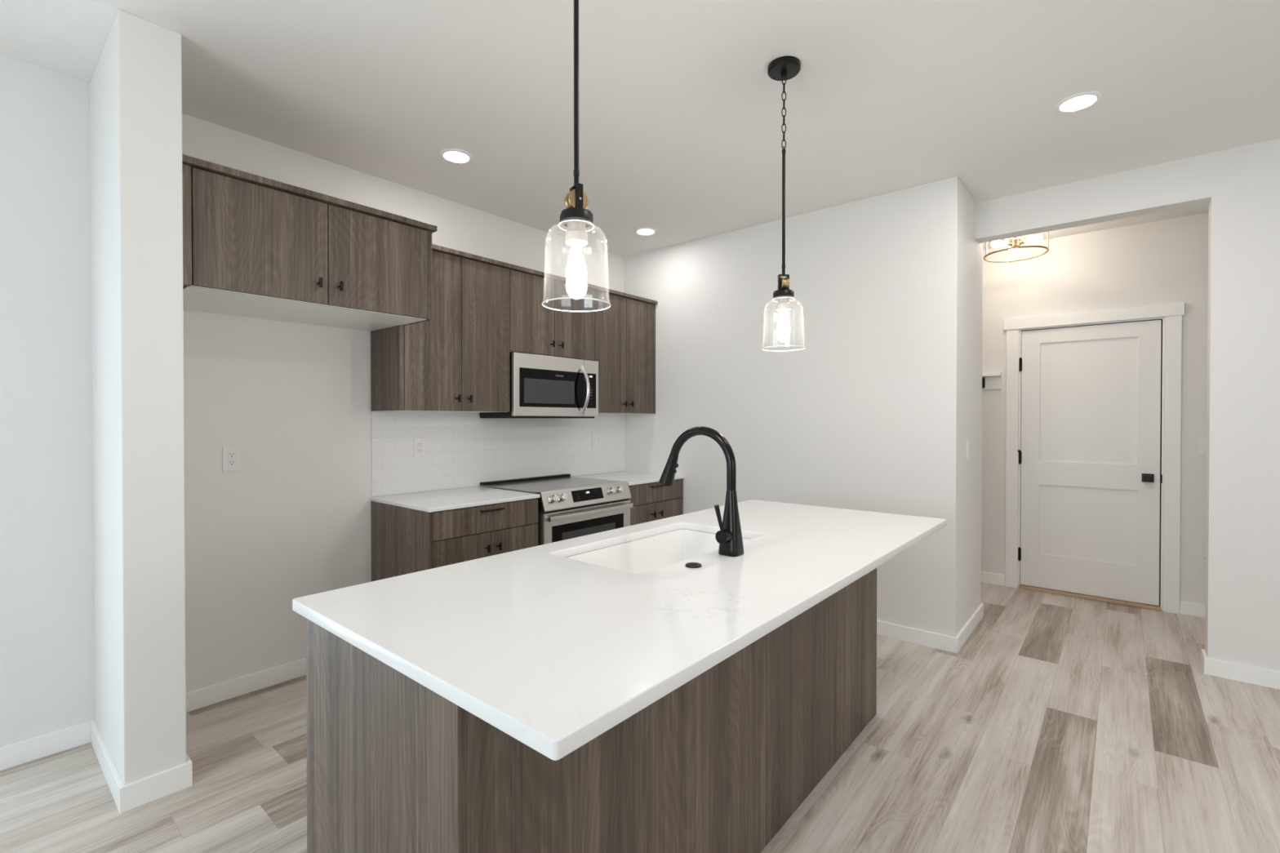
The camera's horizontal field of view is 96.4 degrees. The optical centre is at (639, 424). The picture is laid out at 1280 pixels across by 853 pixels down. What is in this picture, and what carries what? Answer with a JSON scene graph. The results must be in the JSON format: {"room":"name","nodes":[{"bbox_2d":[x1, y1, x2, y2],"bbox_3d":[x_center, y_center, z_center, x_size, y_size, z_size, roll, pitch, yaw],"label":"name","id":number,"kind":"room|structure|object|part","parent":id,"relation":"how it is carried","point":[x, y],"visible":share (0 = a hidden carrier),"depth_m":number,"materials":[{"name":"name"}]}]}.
{"room":"kitchen","nodes":[
{"label":"kitchen","id":0,"kind":"room"},
{"bbox_2d":[89,8,186,785],"bbox_3d":[-1.951,-0.045,2.211,0.663,2.709,0.170,0,1,40],"label":"wall","id":1,"kind":"structure","parent":0,"point":[135,84],"depth_m":2.01,"materials":[{"name":"white paint"}]},
{"bbox_2d":[90,719,192,813],"bbox_3d":[-1.945,1.266,2.217,0.677,0.087,0.198,0,1,40],"label":"baseboard","id":2,"kind":"structure","parent":1,"relation":"attached to","point":[128,797],"depth_m":2.02,"materials":[{"name":"white paint"}]},
{"bbox_2d":[0,53,624,746],"bbox_3d":[-2.252,-0.047,2.484,0.150,2.709,6.396,0,1,40],"label":"wall","id":3,"kind":"structure","parent":0,"point":[295,521],"depth_m":2.64,"materials":[{"name":"white paint"}]},
{"bbox_2d":[0,720,90,770],"bbox_3d":[-3.208,1.274,1.234,0.014,0.087,2.935,0,1,40],"label":"baseboard","id":4,"kind":"structure","parent":3,"relation":"attached to","point":[27,750],"depth_m":2.25,"materials":[{"name":"white paint"}]},
{"bbox_2d":[222,446,240,471],"bbox_3d":[-1.946,0.164,2.726,0.008,0.118,0.072,0,1,40],"label":"wall outlet","id":5,"kind":"object","parent":3,"relation":"attached to","point":[231,455],"visible":1,"depth_m":2.72,"materials":[{"name":"white plastic"}]},
{"bbox_2d":[227,459,235,466],"bbox_3d":[-1.944,0.183,2.725,0.003,0.028,0.032,0,1,40],"label":"receptacle","id":6,"kind":"object","parent":5,"relation":"attached to","point":[230,462],"depth_m":2.72,"materials":[{"name":"grey plastic"}]},
{"bbox_2d":[227,451,235,457],"bbox_3d":[-1.944,0.145,2.724,0.003,0.028,0.032,0,1,40],"label":"receptacle","id":7,"kind":"object","parent":5,"relation":"attached to","point":[230,454],"depth_m":2.72,"materials":[{"name":"grey plastic"}]},
{"bbox_2d":[186,657,306,712],"bbox_3d":[-1.827,1.260,2.873,0.014,0.087,0.958,0,1,40],"label":"baseboard","id":8,"kind":"structure","parent":3,"relation":"attached to","point":[202,697],"depth_m":2.76,"materials":[{"name":"white paint"}]},
{"bbox_2d":[182,154,437,331],"bbox_3d":[-1.573,-0.754,2.666,0.644,0.469,1.018,0,1,40],"label":"upper cabinet","id":9,"kind":"object","parent":3,"relation":"attached to","point":[257,246],"visible":0.89,"depth_m":2.43,"materials":[{"name":"brown wood"}]},
{"bbox_3d":[-1.514,-0.737,2.309,0.019,0.436,0.472,0,1,40],"label":"cabinet door","id":10,"kind":"part","parent":9,"relation":"part of","materials":[{"name":"grey laminate"}]},
{"bbox_3d":[-1.385,-0.519,2.483,0.004,0.004,0.978,0,1,40],"label":"rail","id":11,"kind":"part","parent":9,"relation":"part of","materials":[{"name":"grey laminate"}]},
{"bbox_3d":[-1.598,-0.521,2.682,0.588,0.003,0.948,0,1,40],"label":"panel","id":12,"kind":"part","parent":9,"relation":"part of","materials":[{"name":"white plastic"}]},
{"bbox_3d":[-1.580,-0.976,2.669,0.627,0.025,1.018,0,1,40],"label":"crown trim","id":13,"kind":"part","parent":9,"relation":"part of","materials":[{"name":"grey laminate"}]},
{"bbox_3d":[-1.366,-0.603,2.441,0.037,0.042,0.011,0,1,40],"label":"handle","id":14,"kind":"part","parent":9,"relation":"part of","materials":[{"name":"black metal"}]},
{"bbox_3d":[-1.312,-0.604,2.506,0.037,0.042,0.011,0,1,40],"label":"handle","id":15,"kind":"part","parent":9,"relation":"part of","materials":[{"name":"black metal"}]},
{"bbox_3d":[-1.210,-0.740,2.669,0.019,0.436,0.464,0,1,40],"label":"cabinet door","id":16,"kind":"part","parent":9,"relation":"part of","materials":[{"name":"grey laminate"}]},
{"bbox_3d":[-1.277,-0.745,3.046,0.607,0.442,0.022,0,1,40],"label":"panel","id":17,"kind":"part","parent":9,"relation":"part of","materials":[{"name":"brown laminate"}]},
{"bbox_2d":[370,250,510,412],"bbox_3d":[-1.147,-0.519,3.373,0.371,0.887,0.706,0,1,40],"label":"upper cabinet","id":18,"kind":"object","parent":3,"relation":"attached to","point":[458,360],"visible":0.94,"depth_m":3.24,"materials":[{"name":"brown wood"}]},
{"bbox_3d":[-1.395,-0.517,3.123,0.315,0.887,0.004,0,1,40],"label":"panel","id":19,"kind":"part","parent":18,"relation":"part of","materials":[{"name":"grey laminate"}]},
{"bbox_3d":[-1.143,-0.516,3.162,0.019,0.883,0.342,0,1,40],"label":"cabinet door","id":20,"kind":"part","parent":18,"relation":"part of","materials":[{"name":"grey laminate"}]},
{"bbox_3d":[-1.167,-0.077,3.397,0.314,0.003,0.699,0,1,40],"label":"panel","id":21,"kind":"part","parent":18,"relation":"part of","materials":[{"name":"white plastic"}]},
{"bbox_3d":[-1.033,-0.147,3.252,0.037,0.042,0.011,0,1,40],"label":"handle","id":22,"kind":"part","parent":18,"relation":"part of","materials":[{"name":"black metal"}]},
{"bbox_3d":[-0.983,-0.148,3.312,0.037,0.042,0.011,0,1,40],"label":"handle","id":23,"kind":"part","parent":18,"relation":"part of","materials":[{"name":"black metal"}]},
{"bbox_3d":[-0.922,-0.518,3.424,0.019,0.883,0.336,0,1,40],"label":"cabinet door","id":24,"kind":"part","parent":18,"relation":"part of","materials":[{"name":"grey laminate"}]},
{"bbox_2d":[431,244,657,304],"bbox_3d":[-0.679,-0.980,3.943,0.362,0.024,2.122,0,1,40],"label":"crown molding","id":25,"kind":"structure","parent":18,"relation":"on","point":[434,247],"depth_m":3.62,"materials":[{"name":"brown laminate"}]},
{"bbox_2d":[371,411,625,497],"bbox_3d":[-0.825,0.161,4.056,0.008,0.486,2.150,0,1,40],"label":"tile backsplash","id":26,"kind":"structure","parent":3,"relation":"attached to","point":[463,449],"depth_m":3.77,"materials":[{"name":"white tile"}]},
{"bbox_2d":[413,437,425,457],"bbox_3d":[-1.328,0.141,3.447,0.008,0.118,0.072,0,1,40],"label":"wall outlet","id":27,"kind":"object","parent":26,"relation":"attached to","point":[419,443],"visible":1,"depth_m":3.44,"materials":[{"name":"white plastic"}]},
{"bbox_2d":[417,448,422,453],"bbox_3d":[-1.326,0.160,3.446,0.003,0.028,0.032,0,1,40],"label":"receptacle","id":28,"kind":"object","parent":27,"relation":"attached to","point":[419,450],"depth_m":3.44,"materials":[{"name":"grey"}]},
{"bbox_2d":[417,442,422,447],"bbox_3d":[-1.326,0.122,3.445,0.003,0.028,0.032,0,1,40],"label":"receptacle","id":29,"kind":"object","parent":27,"relation":"attached to","point":[419,444],"depth_m":3.44,"materials":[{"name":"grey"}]},
{"bbox_2d":[591,434,598,448],"bbox_3d":[-0.358,0.137,4.597,0.009,0.118,0.072,0,1,40],"label":"light switch","id":30,"kind":"object","parent":26,"relation":"attached to","point":[594,437],"visible":1,"depth_m":4.59,"materials":[{"name":"white plastic"}]},
{"bbox_2d":[509,269,594,360],"bbox_3d":[-0.678,-0.711,3.927,0.371,0.509,0.744,0,1,40],"label":"upper cabinet","id":31,"kind":"object","parent":3,"relation":"attached to","point":[535,328],"visible":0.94,"depth_m":3.79,"materials":[{"name":"brown wood"}]},
{"bbox_3d":[-0.695,-0.709,3.692,0.019,0.506,0.362,0,1,40],"label":"cabinet door","id":32,"kind":"part","parent":31,"relation":"part of","materials":[{"name":"grey laminate"}]},
{"bbox_2d":[479,351,598,417],"bbox_3d":[-0.648,-0.247,3.902,0.454,0.410,0.743,0,1,40],"label":"microwave","id":33,"kind":"object","parent":31,"relation":"attached to","point":[542,386],"visible":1,"depth_m":3.75,"materials":[{"name":"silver metal"}]},
{"bbox_3d":[-0.593,-0.250,3.761,0.026,0.394,0.598,0,1,40],"label":"door","id":34,"kind":"part","parent":33,"relation":"part of","materials":[{"name":"silver metal"}]},
{"bbox_3d":[-0.378,-0.237,3.937,0.086,0.338,0.026,0,1,40],"label":"door handle","id":35,"kind":"part","parent":33,"relation":"part of","materials":[{"name":"silver metal"}]},
{"bbox_3d":[-0.527,-0.532,3.849,0.037,0.042,0.011,0,1,40],"label":"handle","id":36,"kind":"part","parent":31,"relation":"part of","materials":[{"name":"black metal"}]},
{"bbox_3d":[-0.454,-0.712,3.977,0.019,0.506,0.376,0,1,40],"label":"cabinet door","id":37,"kind":"part","parent":31,"relation":"part of","materials":[{"name":"grey laminate"}]},
{"bbox_2d":[594,290,655,413],"bbox_3d":[-0.212,-0.528,4.483,0.371,0.887,0.701,0,1,40],"label":"upper cabinet","id":38,"kind":"object","parent":3,"relation":"attached to","point":[624,332],"visible":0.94,"depth_m":4.37,"materials":[{"name":"brown wood"}]},
{"bbox_3d":[-0.222,-0.525,4.255,0.019,0.883,0.338,0,1,40],"label":"cabinet door","id":39,"kind":"part","parent":38,"relation":"part of","materials":[{"name":"grey laminate"}]},
{"bbox_3d":[-0.233,-0.086,4.504,0.314,0.003,0.698,0,1,40],"label":"panel","id":40,"kind":"part","parent":38,"relation":"part of","materials":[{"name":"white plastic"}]},
{"bbox_3d":[-0.006,-0.528,4.511,0.019,0.883,0.323,0,1,40],"label":"cabinet door","id":41,"kind":"part","parent":38,"relation":"part of","materials":[{"name":"grey laminate"}]},
{"bbox_2d":[0,0,1279,257],"bbox_3d":[1.026,-1.449,0.933,7.148,0.120,8.268,0,1,40],"label":"ceiling","id":42,"kind":"structure","parent":0,"point":[681,118],"depth_m":2.39,"materials":[{"name":"white paint"}]},
{"bbox_2d":[439,148,473,164],"bbox_3d":[-0.962,-1.403,2.999,0.170,0.006,0.170,0,1,40],"label":"recessed light","id":43,"kind":"object","parent":42,"relation":"in","point":[455,156],"visible":1,"depth_m":2.99,"materials":[{"name":"white paint"}]},
{"bbox_2d":[444,151,468,162],"bbox_3d":[-0.962,-1.401,2.999,0.123,0.002,0.123,0,1,40],"label":"diffuser","id":44,"kind":"object","parent":43,"relation":"attached to","point":[451,157],"depth_m":3.00,"materials":[{"name":"white plastic"}]},
{"bbox_2d":[541,0,611,311],"bbox_3d":[-0.154,-0.840,1.388,0.168,1.104,0.168,0,1,40],"label":"pendant light","id":45,"kind":"object","parent":42,"relation":"hanging from","point":[575,216],"visible":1,"depth_m":1.38,"materials":[{"name":"clear glass"}]},
{"bbox_2d":[564,220,587,246],"bbox_3d":[-0.154,-0.465,1.391,0.054,0.050,0.054,0,1,40],"label":"socket","id":46,"kind":"object","parent":45,"relation":"attached to","point":[575,235],"depth_m":1.37,"materials":[{"name":"grey ceramic"}]},
{"bbox_3d":[-0.154,-0.823,1.388,0.014,0.489,0.014,0,1,40],"label":"rod","id":47,"kind":"part","parent":45,"relation":"part of","materials":[{"name":"black metal"}]},
{"bbox_3d":[-0.154,-0.385,1.392,0.051,0.120,0.051,0,1,40],"label":"light bulb","id":48,"kind":"part","parent":45,"relation":"part of","materials":[{"name":"white glass"}]},
{"bbox_2d":[634,227,657,235],"bbox_3d":[0.042,-1.413,4.195,0.170,0.006,0.170,0,1,40],"label":"recessed light","id":49,"kind":"object","parent":42,"relation":"in","point":[641,231],"visible":1,"depth_m":4.18,"materials":[{"name":"white paint"}]},
{"bbox_2d":[637,229,653,234],"bbox_3d":[0.042,-1.411,4.195,0.123,0.002,0.123,0,1,40],"label":"diffuser","id":50,"kind":"object","parent":49,"relation":"attached to","point":[639,231],"depth_m":4.19,"materials":[{"name":"white plastic"}]},
{"bbox_2d":[761,55,805,351],"bbox_3d":[0.562,-0.847,2.238,0.168,1.104,0.168,0,1,40],"label":"pendant light","id":51,"kind":"object","parent":42,"relation":"hanging from","point":[785,68],"visible":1,"depth_m":2.23,"materials":[{"name":"clear glass"}]},
{"bbox_2d":[776,296,791,311],"bbox_3d":[0.562,-0.472,2.241,0.054,0.050,0.054,0,1,40],"label":"socket","id":52,"kind":"object","parent":51,"relation":"attached to","point":[784,304],"depth_m":2.22,"materials":[{"name":"grey ceramic"}]},
{"bbox_3d":[0.562,-0.392,2.242,0.051,0.120,0.051,0,1,40],"label":"light bulb","id":53,"kind":"part","parent":51,"relation":"part of","materials":[{"name":"white glass"}]},
{"bbox_3d":[0.562,-1.216,2.235,0.015,0.298,0.019,0,1,40],"label":"chain","id":54,"kind":"part","parent":51,"relation":"part of","materials":[{"name":"black metal"}]},
{"bbox_3d":[0.562,-0.830,2.238,0.014,0.489,0.014,0,1,40],"label":"rod","id":55,"kind":"part","parent":51,"relation":"part of","materials":[{"name":"black metal"}]},
{"bbox_2d":[983,231,1048,262],"bbox_3d":[2.681,-1.309,4.085,0.392,0.212,0.392,0,1,40],"label":"hall ceiling light","id":56,"kind":"object","parent":42,"relation":"attached to","point":[1015,244],"visible":0.66,"depth_m":4.06,"materials":[{"name":"gold metal"}]},
{"bbox_3d":[2.566,-1.289,4.078,0.112,0.060,0.059,0,0,6],"label":"light bulb","id":57,"kind":"part","parent":56,"relation":"part of","materials":[{"name":"white glass"}]},
{"bbox_2d":[1006,241,1013,245],"bbox_3d":[2.637,-1.289,4.084,0.036,0.024,0.023,0,0,-2],"label":"socket","id":58,"kind":"object","parent":56,"relation":"attached to","point":[1008,243],"depth_m":4.07,"materials":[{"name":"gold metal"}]},
{"bbox_3d":[2.731,-1.290,4.190,0.060,0.060,0.111,0,1,40],"label":"light bulb","id":59,"kind":"part","parent":56,"relation":"part of","materials":[{"name":"white glass"}]},
{"bbox_3d":[2.738,-1.288,3.984,0.110,0.060,0.064,0,1,40],"label":"light bulb","id":60,"kind":"part","parent":56,"relation":"part of","materials":[{"name":"white glass"}]},
{"bbox_3d":[2.823,-1.292,3.957,0.007,0.182,0.007,0,1,40],"label":"rod","id":61,"kind":"part","parent":56,"relation":"part of","materials":[{"name":"gold metal"}]},
{"bbox_2d":[1053,91,1102,113],"bbox_3d":[1.906,-1.399,2.490,0.170,0.006,0.170,0,1,40],"label":"recessed light","id":62,"kind":"object","parent":42,"relation":"in","point":[1083,100],"visible":1,"depth_m":2.48,"materials":[{"name":"white paint"}]},
{"bbox_2d":[1060,95,1095,111],"bbox_3d":[1.906,-1.397,2.490,0.123,0.002,0.123,0,1,40],"label":"diffuser","id":63,"kind":"object","parent":62,"relation":"attached to","point":[1077,103],"depth_m":2.49,"materials":[{"name":"white plastic"}]},
{"bbox_2d":[0,582,1279,852],"bbox_3d":[1.030,1.321,0.921,6.998,0.001,8.118,0,1,40],"label":"floor","id":64,"kind":"structure","parent":0,"point":[1060,723],"depth_m":2.20,"materials":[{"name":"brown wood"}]},
{"bbox_2d":[370,497,537,582],"bbox_3d":[-1.046,0.866,3.295,0.655,0.866,0.699,0,1,40],"label":"base cabinet","id":65,"kind":"object","parent":64,"relation":"on","point":[405,540],"visible":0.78,"depth_m":3.06,"materials":[{"name":"brown wood"}]},
{"bbox_3d":[-1.284,0.869,3.042,0.618,0.866,0.006,0,1,40],"label":"panel","id":66,"kind":"part","parent":65,"relation":"part of","materials":[{"name":"grey laminate"}]},
{"bbox_2d":[370,486,540,512],"bbox_3d":[-1.054,0.422,3.298,0.635,0.020,0.707,0,1,40],"label":"countertop","id":67,"kind":"structure","parent":65,"relation":"on","point":[431,501],"depth_m":3.19,"materials":[{"name":"white stone"}]},
{"bbox_3d":[-0.932,0.893,2.995,0.019,0.609,0.345,0,1,40],"label":"cabinet door","id":68,"kind":"part","parent":65,"relation":"part of","materials":[{"name":"grey laminate"}]},
{"bbox_3d":[-0.825,0.511,3.118,0.019,0.144,0.677,0,1,40],"label":"drawer","id":69,"kind":"part","parent":65,"relation":"part of","materials":[{"name":"grey laminate"}]},
{"bbox_3d":[-0.821,0.668,3.081,0.037,0.042,0.011,0,1,40],"label":"handle","id":70,"kind":"part","parent":65,"relation":"part of","materials":[{"name":"black metal"}]},
{"bbox_3d":[-0.802,0.464,3.103,0.036,0.012,0.142,0,1,40],"label":"handle","id":71,"kind":"part","parent":65,"relation":"part of","materials":[{"name":"black metal"}]},
{"bbox_3d":[-0.773,0.668,3.138,0.037,0.042,0.011,0,1,40],"label":"handle","id":72,"kind":"part","parent":65,"relation":"part of","materials":[{"name":"black metal"}]},
{"bbox_3d":[-0.713,0.891,3.255,0.019,0.609,0.329,0,1,40],"label":"cabinet door","id":73,"kind":"part","parent":65,"relation":"part of","materials":[{"name":"grey laminate"}]},
{"bbox_2d":[480,473,633,545],"bbox_3d":[-0.537,0.829,3.849,0.703,0.894,0.784,0,1,40],"label":"electric range","id":74,"kind":"object","parent":64,"relation":"on","point":[569,507],"visible":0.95,"depth_m":3.66,"materials":[{"name":"silver metal"}]},
{"bbox_3d":[-0.791,0.389,4.059,0.038,0.018,0.778,0,1,40],"label":"trim","id":75,"kind":"part","parent":74,"relation":"part of","materials":[{"name":"black metal"}]},
{"bbox_2d":[480,476,622,493],"bbox_3d":[-0.584,0.403,3.884,0.575,0.006,0.784,0,1,40],"label":"cooktop","id":76,"kind":"object","parent":74,"relation":"in","point":[535,484],"depth_m":3.85,"materials":[{"name":"black glass"}]},
{"bbox_3d":[-0.512,0.446,3.415,0.055,0.058,0.053,0,1,40],"label":"knob","id":77,"kind":"part","parent":74,"relation":"part of","materials":[{"name":"silver metal"}]},
{"bbox_3d":[-0.466,0.445,3.470,0.055,0.058,0.053,0,1,40],"label":"knob","id":78,"kind":"part","parent":74,"relation":"part of","materials":[{"name":"silver metal"}]},
{"bbox_3d":[-0.336,0.456,3.677,0.072,0.114,0.775,0,1,40],"label":"control panel","id":79,"kind":"part","parent":74,"relation":"part of","materials":[{"name":"silver metal"}]},
{"bbox_3d":[-0.326,0.812,3.670,0.028,0.571,0.774,0,1,40],"label":"oven door","id":80,"kind":"part","parent":74,"relation":"part of","materials":[{"name":"silver metal"}]},
{"bbox_3d":[-0.333,0.449,3.655,0.025,0.069,0.268,0,1,40],"label":"display panel","id":81,"kind":"part","parent":74,"relation":"part of","materials":[{"name":"black glass"}]},
{"bbox_3d":[-0.292,0.556,3.640,0.062,0.034,0.740,0,1,40],"label":"oven handle","id":82,"kind":"part","parent":74,"relation":"part of","materials":[{"name":"silver metal"}]},
{"bbox_3d":[-0.185,0.442,3.802,0.055,0.058,0.053,0,1,40],"label":"knob","id":83,"kind":"part","parent":74,"relation":"part of","materials":[{"name":"silver metal"}]},
{"bbox_3d":[-0.137,0.442,3.860,0.055,0.058,0.053,0,1,40],"label":"knob","id":84,"kind":"part","parent":74,"relation":"part of","materials":[{"name":"silver metal"}]},
{"bbox_2d":[306,568,876,852],"bbox_3d":[0.120,0.881,1.985,0.685,0.859,2.124,0,1,40],"label":"kitchen island","id":85,"kind":"object","parent":64,"relation":"on","point":[720,762],"visible":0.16,"depth_m":1.31,"materials":[{"name":"brown wood"}]},
{"bbox_3d":[-0.545,0.888,1.167,0.648,0.859,0.016,0,1,40],"label":"panel","id":86,"kind":"part","parent":85,"relation":"part of","materials":[{"name":"grey laminate"}]},
{"bbox_3d":[0.041,0.886,1.371,0.016,0.859,1.051,0,1,40],"label":"panel","id":87,"kind":"part","parent":85,"relation":"part of","materials":[{"name":"grey laminate"}]},
{"bbox_2d":[292,499,946,760],"bbox_3d":[0.250,0.437,1.962,0.967,0.028,2.280,0,1,40],"label":"island countertop","id":88,"kind":"structure","parent":85,"relation":"on","point":[553,651],"depth_m":1.30,"materials":[{"name":"white stone"}]},
{"bbox_2d":[565,528,750,573],"bbox_3d":[0.088,0.558,2.038,0.429,0.213,0.781,0,1,40],"label":"sink","id":89,"kind":"object","parent":88,"relation":"in","point":[643,555],"visible":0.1,"depth_m":2.29,"materials":[{"name":"white ceramic"}]},
{"bbox_2d":[685,562,702,568],"bbox_3d":[0.160,0.420,1.713,0.049,0.010,0.049,0,1,40],"label":"switch","id":90,"kind":"object","parent":88,"relation":"on","point":[691,565],"visible":1,"depth_m":1.70,"materials":[{"name":"black metal"}]},
{"bbox_2d":[658,426,743,556],"bbox_3d":[0.184,0.215,1.932,0.327,0.416,0.116,0,1,40],"label":"faucet","id":91,"kind":"object","parent":88,"relation":"on","point":[729,537],"visible":1,"depth_m":1.86,"materials":[{"name":"black metal"}]},
{"bbox_3d":[0.210,0.110,1.940,0.261,0.207,0.030,0,1,40],"label":"spout","id":92,"kind":"part","parent":91,"relation":"part of","materials":[{"name":"black metal"}]},
{"bbox_3d":[0.252,0.299,1.821,0.035,0.088,0.015,0,1,-18],"label":"lever","id":93,"kind":"part","parent":91,"relation":"part of","materials":[{"name":"black metal"}]},
{"bbox_3d":[0.716,0.879,2.172,0.016,0.859,1.037,0,1,40],"label":"panel","id":94,"kind":"part","parent":85,"relation":"part of","materials":[{"name":"grey laminate"}]},
{"bbox_3d":[0.814,0.874,2.779,0.648,0.859,0.016,0,1,40],"label":"panel","id":95,"kind":"part","parent":85,"relation":"part of","materials":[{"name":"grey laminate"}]},
{"bbox_2d":[627,478,683,525],"bbox_3d":[-0.093,0.857,4.425,0.655,0.866,0.654,0,1,40],"label":"base cabinet","id":96,"kind":"object","parent":64,"relation":"on","point":[652,501],"visible":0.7,"depth_m":4.21,"materials":[{"name":"brown wood"}]},
{"bbox_2d":[573,471,684,485],"bbox_3d":[-0.103,0.412,4.427,0.635,0.020,0.658,0,1,40],"label":"countertop","id":97,"kind":"structure","parent":96,"relation":"on","point":[632,477],"depth_m":4.36,"materials":[{"name":"white stone"}]},
{"bbox_3d":[0.009,0.884,4.111,0.019,0.609,0.303,0,1,40],"label":"cabinet door","id":98,"kind":"part","parent":96,"relation":"part of","materials":[{"name":"grey laminate"}]},
{"bbox_3d":[0.112,0.502,4.230,0.019,0.144,0.623,0,1,40],"label":"drawer","id":99,"kind":"part","parent":96,"relation":"part of","materials":[{"name":"grey laminate"}]},
{"bbox_3d":[0.128,0.455,4.206,0.036,0.012,0.146,0,1,40],"label":"handle","id":100,"kind":"part","parent":96,"relation":"part of","materials":[{"name":"black metal"}]},
{"bbox_3d":[0.211,0.882,4.351,0.019,0.609,0.316,0,1,40],"label":"cabinet door","id":101,"kind":"part","parent":96,"relation":"part of","materials":[{"name":"grey laminate"}]},
{"bbox_2d":[624,176,982,636],"bbox_3d":[1.027,-0.064,4.414,2.677,2.709,0.783,0,1,40],"label":"wall","id":102,"kind":"structure","parent":0,"point":[880,406],"depth_m":3.67,"materials":[{"name":"white paint"}]},
{"bbox_2d":[876,603,983,653],"bbox_3d":[1.333,1.250,4.166,1.903,0.087,0.811,0,1,40],"label":"baseboard","id":103,"kind":"structure","parent":102,"relation":"attached to","point":[926,638],"depth_m":3.40,"materials":[{"name":"white paint"}]},
{"bbox_2d":[965,439,969,458],"bbox_3d":[1.999,0.151,3.485,0.009,0.118,0.072,0,1,40],"label":"light switch","id":104,"kind":"object","parent":102,"relation":"attached to","point":[967,451],"visible":1,"depth_m":3.47,"materials":[{"name":"white plastic"}]},
{"bbox_2d":[981,212,1208,606],"bbox_3d":[3.126,-0.064,4.484,4.200,2.709,0.150,0,1,40],"label":"wall","id":105,"kind":"structure","parent":0,"point":[1164,261],"depth_m":4.12,"materials":[{"name":"white paint"}]},
{"bbox_2d":[982,372,1001,389],"bbox_3d":[2.426,-0.349,4.923,1.162,0.128,0.076,0,1,40],"label":"hook rail","id":106,"kind":"object","parent":105,"relation":"attached to","point":[989,380],"visible":0.22,"depth_m":4.60,"materials":[{"name":"white paint"}]},
{"bbox_2d":[981,571,1205,617],"bbox_3d":[3.111,1.248,4.400,3.700,0.087,0.014,0,1,40],"label":"baseboard","id":107,"kind":"structure","parent":105,"relation":"attached to","point":[1187,608],"depth_m":3.90,"materials":[{"name":"white paint"}]},
{"bbox_2d":[1003,302,1184,613],"bbox_3d":[3.333,0.229,4.271,1.043,2.126,0.212,0,1,40],"label":"door","id":108,"kind":"structure","parent":105,"relation":"in","point":[1086,464],"depth_m":4.21,"materials":[{"name":"white paint"}]},
{"bbox_3d":[3.549,0.377,3.996,0.064,0.059,0.068,0,1,40],"label":"knob","id":109,"kind":"part","parent":108,"relation":"part of","materials":[{"name":"black metal"}]},
{"bbox_2d":[1199,551,1205,569],"bbox_3d":[3.791,0.917,3.828,0.072,0.118,0.008,0,1,40],"label":"wall outlet","id":110,"kind":"object","parent":105,"relation":"attached to","point":[1202,554],"visible":0.36,"depth_m":3.84,"materials":[{"name":"white plastic"}]},
{"bbox_2d":[1199,437,1206,455],"bbox_3d":[3.788,0.150,3.823,0.072,0.118,0.009,0,1,40],"label":"light switch","id":111,"kind":"object","parent":105,"relation":"attached to","point":[1202,441],"visible":0.43,"depth_m":3.83,"materials":[{"name":"white plastic"}]},
{"bbox_2d":[975,137,1279,671],"bbox_3d":[3.835,-0.046,2.316,4.321,2.709,0.124,0,1,40],"label":"wall","id":112,"kind":"structure","parent":0,"point":[1240,186],"depth_m":2.92,"materials":[{"name":"white paint"}]},
{"bbox_2d":[1200,648,1279,689],"bbox_3d":[4.238,1.268,1.988,3.266,0.087,0.152,0,1,40],"label":"baseboard","id":113,"kind":"structure","parent":112,"relation":"attached to","point":[1258,676],"depth_m":2.90,"materials":[{"name":"white paint"}]}
]}

